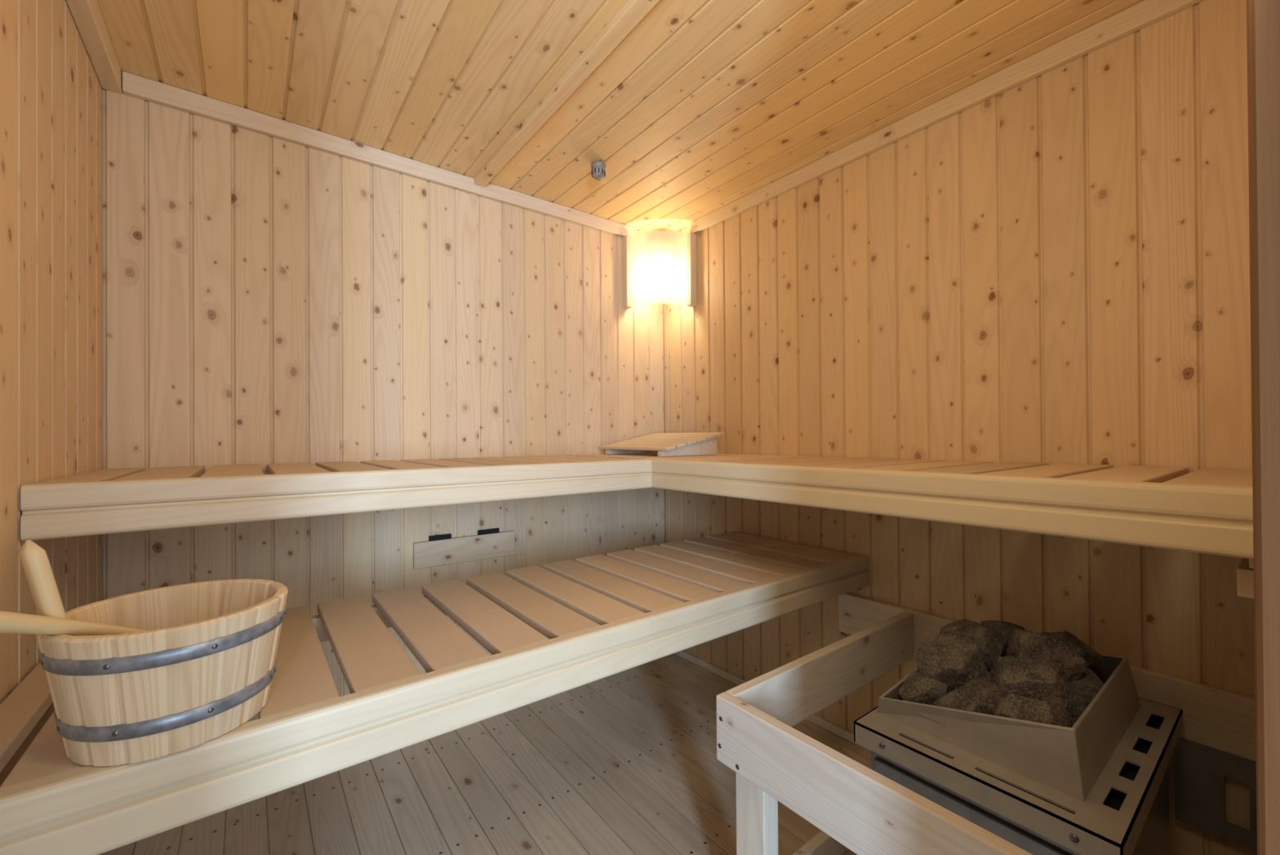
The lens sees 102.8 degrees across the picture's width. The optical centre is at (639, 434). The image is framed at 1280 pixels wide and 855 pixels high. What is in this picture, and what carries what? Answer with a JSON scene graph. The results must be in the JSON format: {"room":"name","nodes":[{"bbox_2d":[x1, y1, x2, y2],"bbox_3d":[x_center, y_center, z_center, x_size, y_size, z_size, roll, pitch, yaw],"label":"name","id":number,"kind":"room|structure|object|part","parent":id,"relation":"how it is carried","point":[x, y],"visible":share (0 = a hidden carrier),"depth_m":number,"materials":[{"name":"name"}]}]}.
{"room":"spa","nodes":[
{"label":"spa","id":0,"kind":"room"},
{"bbox_2d":[0,0,102,703],"bbox_3d":[-0.873,0.037,0.578,0.050,2.100,2.038,0,0,-38],"label":"wall","id":1,"kind":"structure","parent":0,"point":[51,88],"depth_m":1.00,"materials":[{"name":"brown wood"}]},
{"bbox_2d":[66,0,122,93],"bbox_3d":[-0.856,-0.983,0.627,0.040,0.058,1.978,0,0,-38],"label":"trim","id":2,"kind":"structure","parent":1,"relation":"attached to","point":[86,15],"depth_m":1.25,"materials":[{"name":"brown wood"}]},
{"bbox_2d":[0,530,869,854],"bbox_3d":[-0.191,0.483,1.384,2.007,0.125,0.607,0,0,-38],"label":"bench","id":3,"kind":"object","parent":1,"relation":"attached to","point":[561,626],"visible":0.88,"depth_m":0.97,"materials":[{"name":"brown wood"}]},
{"bbox_2d":[17,539,288,766],"bbox_3d":[-0.686,0.275,0.751,0.276,0.290,0.269,0,0,-38],"label":"bucket","id":4,"kind":"object","parent":3,"relation":"on","point":[203,664],"visible":0.99,"depth_m":0.66,"materials":[{"name":"brown wood"}]},
{"bbox_2d":[0,610,146,635],"bbox_3d":[-0.733,0.261,0.667,0.084,0.181,0.340,0,0,9],"label":"ladle","id":5,"kind":"object","parent":4,"relation":"in","point":[11,622],"visible":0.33,"depth_m":0.62,"materials":[{"name":"brown wood"}]},
{"bbox_2d":[102,88,665,722],"bbox_3d":[-0.686,0.043,2.027,2.111,2.100,0.050,0,0,-38],"label":"wall","id":6,"kind":"structure","parent":0,"point":[266,300],"depth_m":1.74,"materials":[{"name":"brown wood"}]},
{"bbox_2d":[122,71,634,236],"bbox_3d":[-0.734,-0.979,1.955,1.769,0.056,0.020,0,0,-38],"label":"trim","id":7,"kind":"structure","parent":6,"relation":"attached to","point":[135,86],"depth_m":1.73,"materials":[{"name":"brown wood"}]},
{"bbox_2d":[413,527,515,568],"bbox_3d":[-0.674,0.436,1.987,0.390,0.113,0.022,0,0,-38],"label":"air vent","id":8,"kind":"object","parent":6,"relation":"in","point":[439,549],"visible":1,"depth_m":1.97,"materials":[{"name":"brown wood"}]},
{"bbox_2d":[20,452,1253,598],"bbox_3d":[-0.066,0.166,1.221,2.006,0.168,1.974,0,0,-38],"label":"bench","id":9,"kind":"object","parent":6,"relation":"attached to","point":[1205,510],"visible":0.91,"depth_m":1.06,"materials":[{"name":"brown wood"}]},
{"bbox_2d":[600,431,724,456],"bbox_3d":[0.087,0.039,2.236,0.324,0.094,0.470,0,0,-38],"label":"headrest cover","id":10,"kind":"object","parent":9,"relation":"on","point":[666,444],"visible":1,"depth_m":2.15,"materials":[{"name":"brown wood"}]},
{"bbox_2d":[622,230,697,308],"bbox_3d":[0.092,-0.785,2.446,0.262,0.350,0.246,0,0,-38],"label":"lamp","id":11,"kind":"object","parent":6,"relation":"attached to","point":[659,267],"visible":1,"depth_m":2.42,"materials":[{"name":"white glass"}]},
{"bbox_2d":[98,653,871,854],"bbox_3d":[0.242,1.105,0.535,2.461,0.050,3.529,0,0,-38],"label":"floor","id":12,"kind":"structure","parent":0,"point":[673,797],"depth_m":1.54,"materials":[{"name":"brown wood"}]},
{"bbox_2d":[715,592,1256,854],"bbox_3d":[0.679,0.820,1.172,0.888,0.520,0.997,0,0,-38],"label":"guard rail","id":13,"kind":"object","parent":12,"relation":"on","point":[855,806],"visible":0.81,"depth_m":1.07,"materials":[{"name":"brown wood"}]},
{"bbox_2d":[853,653,1182,854],"bbox_3d":[0.812,0.779,1.087,0.603,0.600,0.415,0,0,-38],"label":"heater","id":14,"kind":"object","parent":12,"relation":"on","point":[1099,784],"visible":0.8,"depth_m":0.92,"materials":[{"name":"metal"}]},
{"bbox_2d":[898,618,1103,727],"bbox_3d":[0.780,0.510,1.088,0.398,0.198,0.300,0,0,-38],"label":"stones","id":15,"kind":"object","parent":14,"relation":"in","point":[1005,668],"depth_m":1.03},
{"bbox_2d":[877,653,1141,800],"bbox_3d":[0.801,0.539,1.110,0.497,0.120,0.345,0,0,-38],"label":"tray","id":16,"kind":"object","parent":14,"relation":"on","point":[1077,762],"depth_m":0.93,"materials":[{"name":"grey metal"}]},
{"bbox_3d":[0.812,0.620,1.088,0.600,0.042,0.415,0,0,-38],"label":"plate","id":17,"kind":"part","parent":14,"relation":"part of","materials":[{"name":"grey metal"}]},
{"bbox_2d":[96,0,1143,231],"bbox_3d":[-0.075,-1.040,1.228,2.111,0.050,2.079,0,0,-38],"label":"ceiling","id":18,"kind":"structure","parent":0,"point":[704,105],"depth_m":1.43,"materials":[{"name":"brown wood"}]},
{"bbox_2d":[474,0,659,186],"bbox_3d":[-0.039,-1.003,1.242,0.045,0.024,1.956,0,0,-38],"label":"ceiling plank","id":19,"kind":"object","parent":18,"relation":"attached to","point":[633,11],"depth_m":1.43,"materials":[{"name":"brown wood"}]},
{"bbox_2d":[591,161,605,180],"bbox_3d":[-0.155,-0.982,1.907,0.054,0.059,0.054,0,0,-38],"label":"sensor","id":20,"kind":"object","parent":18,"relation":"attached to","point":[598,171],"visible":1,"depth_m":1.89,"materials":[{"name":"grey plastic"}]},
{"bbox_2d":[663,0,1257,854],"bbox_3d":[0.750,0.033,1.825,0.080,2.100,2.038,0,0,-38],"label":"wall","id":21,"kind":"structure","parent":0,"point":[1054,268],"depth_m":1.41,"materials":[{"name":"brown wood"}]},
{"bbox_2d":[675,649,871,751],"bbox_3d":[0.734,1.068,1.818,0.016,0.030,1.961,0,0,-38],"label":"baseboard","id":22,"kind":"structure","parent":21,"relation":"attached to","point":[833,727],"depth_m":2.19,"materials":[{"name":"brown wood"}]},
{"bbox_2d":[687,0,1203,233],"bbox_3d":[0.774,-0.990,1.754,0.020,0.056,1.778,0,0,-38],"label":"trim","id":23,"kind":"structure","parent":21,"relation":"attached to","point":[1144,13],"depth_m":1.48,"materials":[{"name":"brown wood"}]},
{"bbox_3d":[0.573,0.027,0.429,2.061,2.100,0.060,0,0,-38],"label":"wall","id":24,"kind":"structure","parent":0,"visible":0},
{"bbox_2d":[1246,0,1279,854],"bbox_3d":[0.143,0.068,0.090,0.854,2.020,0.076,0,0,-38],"label":"door frame","id":25,"kind":"structure","parent":24,"relation":"attached to","point":[1263,16],"depth_m":0.36,"materials":[{"name":"brown wood"}]}
]}

